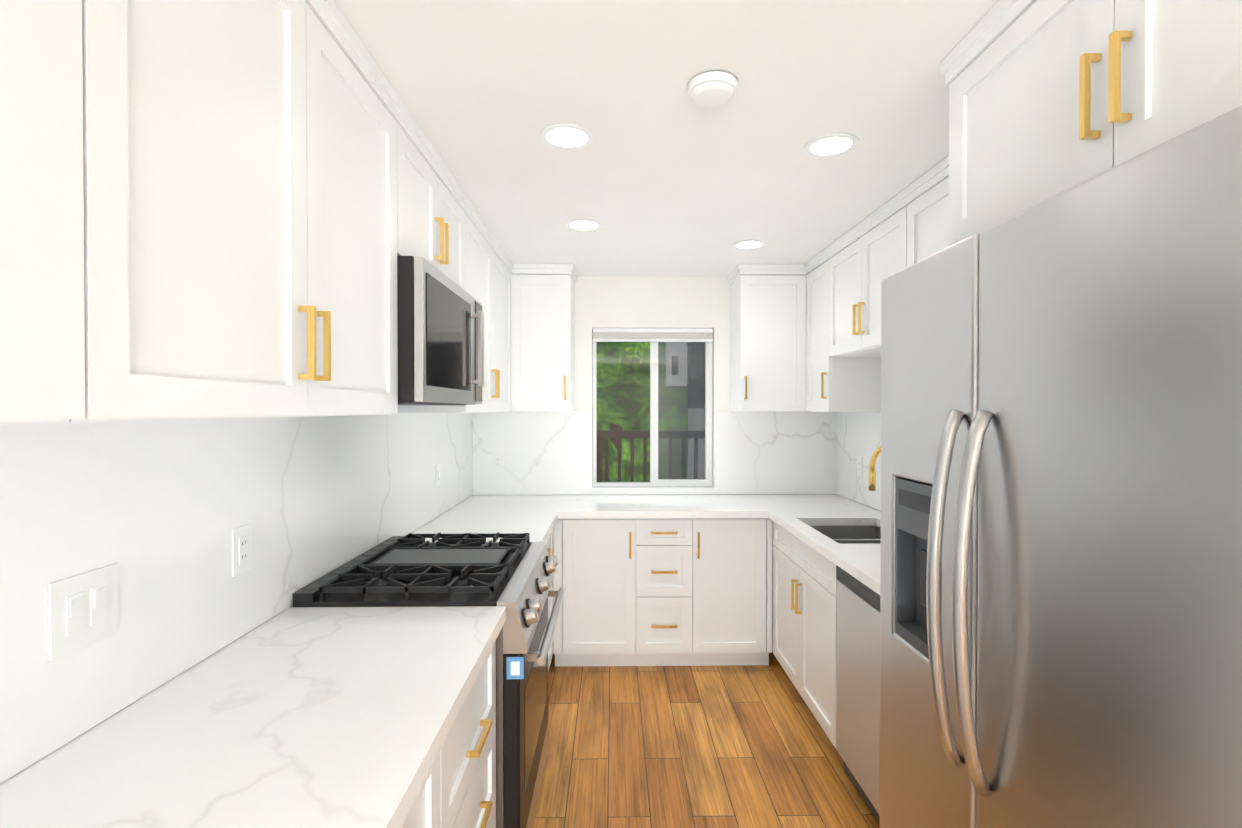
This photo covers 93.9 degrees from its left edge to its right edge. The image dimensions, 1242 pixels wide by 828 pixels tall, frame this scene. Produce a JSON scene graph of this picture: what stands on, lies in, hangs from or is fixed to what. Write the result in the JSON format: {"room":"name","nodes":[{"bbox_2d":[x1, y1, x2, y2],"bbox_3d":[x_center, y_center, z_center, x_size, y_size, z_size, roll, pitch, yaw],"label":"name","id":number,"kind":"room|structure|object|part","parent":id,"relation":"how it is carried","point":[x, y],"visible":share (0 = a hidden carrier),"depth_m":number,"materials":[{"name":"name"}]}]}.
{"room":"kitchen","nodes":[
{"label":"kitchen","id":0,"kind":"room"},
{"bbox_2d":[0,413,475,783],"bbox_3d":[-0.963,0.278,1.716,0.020,0.553,4.304,0,0,-1],"label":"backsplash","id":1,"kind":"structure","parent":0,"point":[156,510],"depth_m":1.23,"materials":[{"name":"stone"}]},
{"bbox_2d":[48,563,118,659],"bbox_3d":[-0.938,0.342,1.019,0.009,0.126,0.130,0,0,-1],"label":"switch plate","id":2,"kind":"object","parent":1,"relation":"attached to","point":[83,609],"visible":1,"depth_m":1.01,"materials":[{"name":"white plastic"}]},
{"bbox_2d":[232,523,251,576],"bbox_3d":[-0.945,0.338,1.449,0.007,0.116,0.072,0,0,-1],"label":"electrical outlet","id":3,"kind":"object","parent":1,"relation":"attached to","point":[241,549],"visible":1,"depth_m":1.44,"materials":[{"name":"white plastic"}]},
{"bbox_2d":[435,464,439,486],"bbox_3d":[-0.967,0.325,3.064,0.007,0.116,0.072,0,0,-1],"label":"electrical outlet","id":4,"kind":"object","parent":1,"relation":"attached to","point":[437,475],"visible":1,"depth_m":3.05,"materials":[{"name":"white plastic"}]},
{"bbox_2d":[574,276,729,486],"bbox_3d":[0.229,0.268,3.944,2.464,2.371,0.120,0,0,-1],"label":"wall","id":5,"kind":"structure","parent":0,"point":[643,302],"depth_m":3.88,"materials":[{"name":"paint"}]},
{"bbox_2d":[593,334,712,485],"bbox_3d":[0.214,-0.043,3.956,0.811,1.065,0.050,0,0,-1],"label":"window","id":6,"kind":"structure","parent":5,"relation":"in","point":[654,442],"depth_m":3.94,"materials":[{"name":"white plastic"}]},
{"bbox_2d":[593,328,712,341],"bbox_3d":[0.215,-0.529,3.902,0.803,0.088,0.042,0,0,-1],"label":"window shade","id":7,"kind":"object","parent":6,"relation":"attached to","point":[652,335],"visible":0.92,"depth_m":3.88,"materials":[{"name":"white fabric"}]},
{"bbox_2d":[658,342,704,478],"bbox_3d":[0.415,-0.042,3.975,0.361,1.018,0.002,0,0,-1],"label":"screen","id":8,"kind":"object","parent":6,"relation":"attached to","point":[680,413],"visible":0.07,"depth_m":3.98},
{"bbox_2d":[592,486,713,489],"bbox_3d":[0.215,0.497,3.901,0.815,0.012,0.070,0,0,-1],"label":"window sill","id":9,"kind":"structure","parent":5,"relation":"attached to","point":[656,488],"depth_m":3.87,"materials":[{"name":"white plastic"}]},
{"bbox_2d":[476,412,835,494],"bbox_3d":[0.245,0.110,3.873,2.434,0.853,0.020,0,0,-1],"label":"backsplash","id":10,"kind":"structure","parent":5,"relation":"attached to","point":[545,453],"depth_m":3.87,"materials":[{"name":"stone"}]},
{"bbox_2d":[492,453,502,470],"bbox_3d":[-0.817,0.319,3.845,0.072,0.116,0.007,0,0,-1],"label":"electrical outlet","id":11,"kind":"object","parent":10,"relation":"attached to","point":[497,461],"visible":1,"depth_m":3.84,"materials":[{"name":"white plastic"}]},
{"bbox_2d":[728,264,799,411],"bbox_3d":[0.942,-0.448,3.691,0.424,0.868,0.389,0,0,-1],"label":"upper cabinet","id":12,"kind":"object","parent":5,"relation":"attached to","point":[765,298],"depth_m":3.57,"materials":[{"name":"white paint"}]},
{"bbox_2d":[836,412,880,510],"bbox_3d":[1.468,0.120,2.715,0.020,0.853,2.280,0,0,-1],"label":"backsplash","id":13,"kind":"structure","parent":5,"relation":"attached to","point":[857,433],"depth_m":3.55,"materials":[{"name":"stone"}]},
{"bbox_2d":[857,456,862,476],"bbox_3d":[1.442,0.317,3.507,0.007,0.116,0.072,0,0,-1],"label":"electrical outlet","id":14,"kind":"object","parent":13,"relation":"attached to","point":[859,466],"visible":1,"depth_m":3.49,"materials":[{"name":"white plastic"}]},
{"bbox_2d":[334,0,998,276],"bbox_3d":[0.283,-0.935,-0.058,2.664,0.100,8.104,0,0,-1],"label":"ceiling","id":15,"kind":"structure","parent":0,"point":[662,175],"depth_m":1.73,"materials":[{"name":"paint"}]},
{"bbox_2d":[540,123,593,149],"bbox_3d":[-0.175,-0.898,1.885,0.176,0.004,0.176,0,0,-1],"label":"recessed light","id":16,"kind":"object","parent":15,"relation":"in","point":[564,136],"visible":1,"depth_m":1.88,"materials":[{"name":"white plastic"}]},
{"bbox_2d":[566,219,601,230],"bbox_3d":[-0.177,-0.906,2.785,0.176,0.004,0.176,0,0,-1],"label":"recessed light","id":17,"kind":"object","parent":15,"relation":"in","point":[584,225],"visible":1,"depth_m":2.78,"materials":[{"name":"white plastic"}]},
{"bbox_2d":[687,71,737,106],"bbox_3d":[0.249,-0.878,1.581,0.136,0.034,0.136,0,0,-1],"label":"smoke detector","id":18,"kind":"object","parent":15,"relation":"attached to","point":[712,88],"visible":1,"depth_m":1.55,"materials":[{"name":"white plastic"}]},
{"bbox_2d":[732,240,765,249],"bbox_3d":[0.688,-0.908,3.116,0.176,0.004,0.176,0,0,-1],"label":"recessed light","id":19,"kind":"object","parent":15,"relation":"attached to","point":[748,244],"visible":1,"depth_m":3.11,"materials":[{"name":"white plastic"}]},
{"bbox_2d":[803,133,858,157],"bbox_3d":[0.704,-0.899,1.946,0.176,0.004,0.176,0,0,-1],"label":"recessed light","id":20,"kind":"object","parent":15,"relation":"in","point":[830,145],"visible":1,"depth_m":1.94,"materials":[{"name":"white plastic"}]},
{"bbox_2d":[533,651,879,827],"bbox_3d":[0.283,1.536,-0.038,2.664,0.100,8.104,0,0,-1],"label":"floor","id":21,"kind":"structure","parent":0,"point":[739,746],"depth_m":2.50,"materials":[{"name":"brown wood"}]},
{"bbox_2d":[401,812,408,827],"bbox_3d":[-0.653,1.042,0.693,0.608,0.876,0.417,0,0,-1],"label":"base cabinet","id":22,"kind":"object","parent":21,"relation":"on","point":[405,824],"depth_m":0.96,"materials":[{"name":"white paint"}]},
{"bbox_2d":[293,532,563,827],"bbox_3d":[-0.592,0.983,2.063,0.724,0.971,0.758,0,0,-1],"label":"range","id":23,"kind":"object","parent":21,"relation":"on","point":[513,573],"visible":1,"depth_m":1.81,"materials":[{"name":"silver metal"}]},
{"bbox_2d":[409,733,448,827],"bbox_3d":[-0.657,1.040,0.964,0.608,0.876,0.358,0,0,-1],"label":"base cabinet","id":24,"kind":"object","parent":21,"relation":"on","point":[430,807],"depth_m":1.11,"materials":[{"name":"white paint"}]},
{"bbox_2d":[449,641,495,827],"bbox_3d":[-0.662,1.036,1.381,0.608,0.876,0.597,0,0,-1],"label":"base cabinet","id":25,"kind":"object","parent":21,"relation":"on","point":[472,735],"depth_m":1.45,"materials":[{"name":"white paint"}]},
{"bbox_2d":[0,606,505,827],"bbox_3d":[-0.637,0.585,0.623,0.638,0.040,2.106,0,0,-1],"label":"countertop","id":26,"kind":"structure","parent":25,"relation":"on","point":[316,718],"depth_m":1.02,"materials":[{"name":"stone"}]},
{"bbox_2d":[546,519,564,671],"bbox_3d":[-0.660,1.023,3.042,0.658,0.876,0.491,0,0,-1],"label":"base cabinet","id":27,"kind":"object","parent":21,"relation":"on","point":[555,542],"depth_m":3.27,"materials":[{"name":"white paint"}]},
{"bbox_2d":[565,518,636,665],"bbox_3d":[-0.164,1.019,3.547,0.487,0.876,0.671,0,0,-1],"label":"base cabinet","id":28,"kind":"object","parent":21,"relation":"on","point":[601,553],"depth_m":3.28,"materials":[{"name":"white paint"}]},
{"bbox_2d":[412,506,559,541],"bbox_3d":[-0.667,0.567,2.835,0.639,0.040,0.790,0,0,-1],"label":"countertop","id":29,"kind":"structure","parent":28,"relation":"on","point":[539,521],"depth_m":2.95,"materials":[{"name":"stone"}]},
{"bbox_2d":[456,494,865,518],"bbox_3d":[0.234,0.561,3.565,2.460,0.040,0.639,0,0,-1],"label":"countertop","id":30,"kind":"structure","parent":28,"relation":"on","point":[687,505],"depth_m":3.51,"materials":[{"name":"stone"}]},
{"bbox_2d":[637,518,688,665],"bbox_3d":[0.240,1.019,3.573,0.440,0.876,0.630,0,0,-1],"label":"base cabinet","id":31,"kind":"object","parent":21,"relation":"on","point":[662,543],"depth_m":3.28,"materials":[{"name":"white paint"}]},
{"bbox_2d":[689,518,784,665],"bbox_3d":[0.639,1.019,3.556,0.475,0.876,0.675,0,0,-1],"label":"base cabinet","id":32,"kind":"object","parent":21,"relation":"on","point":[690,591],"depth_m":3.29,"materials":[{"name":"white paint"}]},
{"bbox_2d":[768,506,880,594],"bbox_3d":[1.161,0.571,2.411,0.639,0.040,1.688,0,0,-1],"label":"countertop","id":33,"kind":"structure","parent":32,"relation":"on","point":[861,561],"depth_m":2.73,"materials":[{"name":"stone"}]},
{"bbox_2d":[810,525,880,543],"bbox_3d":[1.133,0.696,2.755,0.444,0.213,0.604,0,0,-1],"label":"sink","id":34,"kind":"object","parent":33,"relation":"in","point":[864,534],"visible":0.02,"depth_m":3.04,"materials":[{"name":"metal"}]},
{"bbox_2d":[869,446,880,490],"bbox_3d":[1.303,0.339,2.723,0.253,0.418,0.118,0,0,-1],"label":"faucet","id":35,"kind":"object","parent":33,"relation":"on","point":[872,474],"visible":0.38,"depth_m":2.74,"materials":[{"name":"gold metal"}]},
{"bbox_2d":[782,525,857,681],"bbox_3d":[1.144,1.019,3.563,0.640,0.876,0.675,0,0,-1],"label":"base cabinet","id":36,"kind":"object","parent":21,"relation":"on","point":[810,577],"depth_m":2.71,"materials":[{"name":"white paint"}]},
{"bbox_2d":[836,565,879,825],"bbox_3d":[1.166,1.033,2.058,0.582,0.871,0.596,0,0,-1],"label":"dishwasher","id":37,"kind":"object","parent":21,"relation":"on","point":[858,685],"visible":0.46,"depth_m":2.14,"materials":[{"name":"silver metal"}]},
{"bbox_2d":[880,105,1241,827],"bbox_3d":[1.045,0.561,1.088,0.850,1.830,0.910,0,0,-1],"label":"fridge","id":38,"kind":"object","parent":21,"relation":"on","point":[1060,605],"visible":1,"depth_m":0.89,"materials":[{"name":"silver metal"}]},
{"bbox_3d":[-0.999,0.300,-0.065,0.100,2.371,8.104,0,0,-1],"label":"wall","id":39,"kind":"structure","parent":0,"visible":0},
{"bbox_2d":[0,0,151,423],"bbox_3d":[-0.786,-0.420,0.149,0.328,0.868,1.178,0,0,-1],"label":"upper cabinet","id":40,"kind":"object","parent":39,"relation":"attached to","point":[76,325],"depth_m":0.67,"materials":[{"name":"white paint"}]},
{"bbox_2d":[148,0,331,419],"bbox_3d":[-0.797,-0.426,0.954,0.328,0.868,0.553,0,0,-1],"label":"upper cabinet","id":41,"kind":"object","parent":39,"relation":"attached to","point":[220,208],"depth_m":0.98,"materials":[{"name":"white paint"}]},
{"bbox_2d":[332,8,403,415],"bbox_3d":[-0.803,-0.430,1.390,0.328,0.868,0.551,0,0,-1],"label":"upper cabinet","id":42,"kind":"object","parent":39,"relation":"attached to","point":[368,121],"depth_m":1.46,"materials":[{"name":"white paint"}]},
{"bbox_2d":[404,112,447,276],"bbox_3d":[-0.809,-0.665,1.885,0.328,0.406,0.439,0,0,-1],"label":"upper cabinet","id":43,"kind":"object","parent":39,"relation":"attached to","point":[425,179],"depth_m":1.92,"materials":[{"name":"white paint"}]},
{"bbox_2d":[397,256,483,404],"bbox_3d":[-0.756,-0.246,2.051,0.436,0.427,0.758,0,0,-1],"label":"microwave","id":44,"kind":"object","parent":43,"relation":"attached to","point":[440,316],"visible":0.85,"depth_m":1.80,"materials":[{"name":"silver metal"}]},
{"bbox_2d":[404,204,491,412],"bbox_3d":[-0.821,-0.441,2.736,0.328,0.868,0.609,0,0,-1],"label":"upper cabinet","id":45,"kind":"object","parent":39,"relation":"attached to","point":[479,238],"depth_m":2.75,"materials":[{"name":"white paint"}]},
{"bbox_2d":[448,176,467,292],"bbox_3d":[-0.814,-0.667,2.208,0.328,0.406,0.440,0,0,-1],"label":"upper cabinet","id":46,"kind":"object","parent":39,"relation":"attached to","point":[457,206],"depth_m":2.34,"materials":[{"name":"white paint"}]},
{"bbox_2d":[492,236,519,411],"bbox_3d":[-0.801,-0.445,3.239,0.382,0.868,0.631,0,0,-1],"label":"upper cabinet","id":47,"kind":"object","parent":39,"relation":"attached to","point":[505,273],"depth_m":3.37,"materials":[{"name":"white paint"}]},
{"bbox_2d":[520,264,575,411],"bbox_3d":[-0.499,-0.448,3.672,0.380,0.868,0.389,0,0,-1],"label":"upper cabinet","id":48,"kind":"object","parent":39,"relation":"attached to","point":[546,290],"depth_m":3.55,"materials":[{"name":"white paint"}]},
{"bbox_2d":[796,248,880,411],"bbox_3d":[1.273,-0.446,3.355,0.387,0.868,0.455,0,0,-1],"label":"upper cabinet","id":49,"kind":"object","parent":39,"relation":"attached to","point":[827,384],"depth_m":3.25,"materials":[{"name":"white paint"}]},
{"bbox_2d":[832,232,880,359],"bbox_3d":[1.308,-0.592,2.946,0.328,0.568,0.478,0,0,-1],"label":"upper cabinet","id":50,"kind":"object","parent":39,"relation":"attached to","point":[842,252],"depth_m":3.02,"materials":[{"name":"white paint"}]},
{"bbox_2d":[852,200,895,355],"bbox_3d":[1.314,-0.589,2.555,0.328,0.568,0.538,0,0,-1],"label":"upper cabinet","id":51,"kind":"object","parent":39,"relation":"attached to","point":[871,242],"depth_m":2.70,"materials":[{"name":"white paint"}]},
{"bbox_2d":[892,176,927,273],"bbox_3d":[1.319,-0.586,2.145,0.328,0.568,0.520,0,0,-1],"label":"upper cabinet","id":52,"kind":"object","parent":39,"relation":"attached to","point":[908,222],"depth_m":2.32,"materials":[{"name":"white paint"}]},
{"bbox_2d":[924,0,1071,258],"bbox_3d":[1.165,-0.636,1.235,0.662,0.453,0.608,0,0,-1],"label":"upper cabinet","id":53,"kind":"object","parent":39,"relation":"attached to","point":[1010,87],"depth_m":1.27,"materials":[{"name":"white paint"}]},
{"bbox_2d":[1072,0,1241,186],"bbox_3d":[1.171,-0.632,0.776,0.662,0.453,0.543,0,0,-1],"label":"upper cabinet","id":54,"kind":"object","parent":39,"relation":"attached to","point":[1146,74],"depth_m":0.93,"materials":[{"name":"white paint"}]},
{"label":"outside","id":55,"kind":"structure","parent":0,"visible":0},
{"bbox_3d":[-0.087,2.502,10.207,22.000,0.200,11.616,0,0,-1],"label":"ground","id":56,"kind":"structure","parent":55,"visible":0},
{"bbox_2d":[593,342,704,486],"bbox_3d":[-0.085,-2.596,9.973,20.000,10.000,6.200,0,0,-1],"label":"view","id":57,"kind":"object","parent":56,"relation":"on","point":[603,440],"depth_m":9.42,"materials":[{"name":"green plant"}]},
{"bbox_3d":[0.446,1.302,7.762,9.000,2.240,1.700,0,0,-1],"label":"deck railing","id":58,"kind":"part","parent":57,"relation":"part of","materials":[{"name":"brown wood"}]}
]}

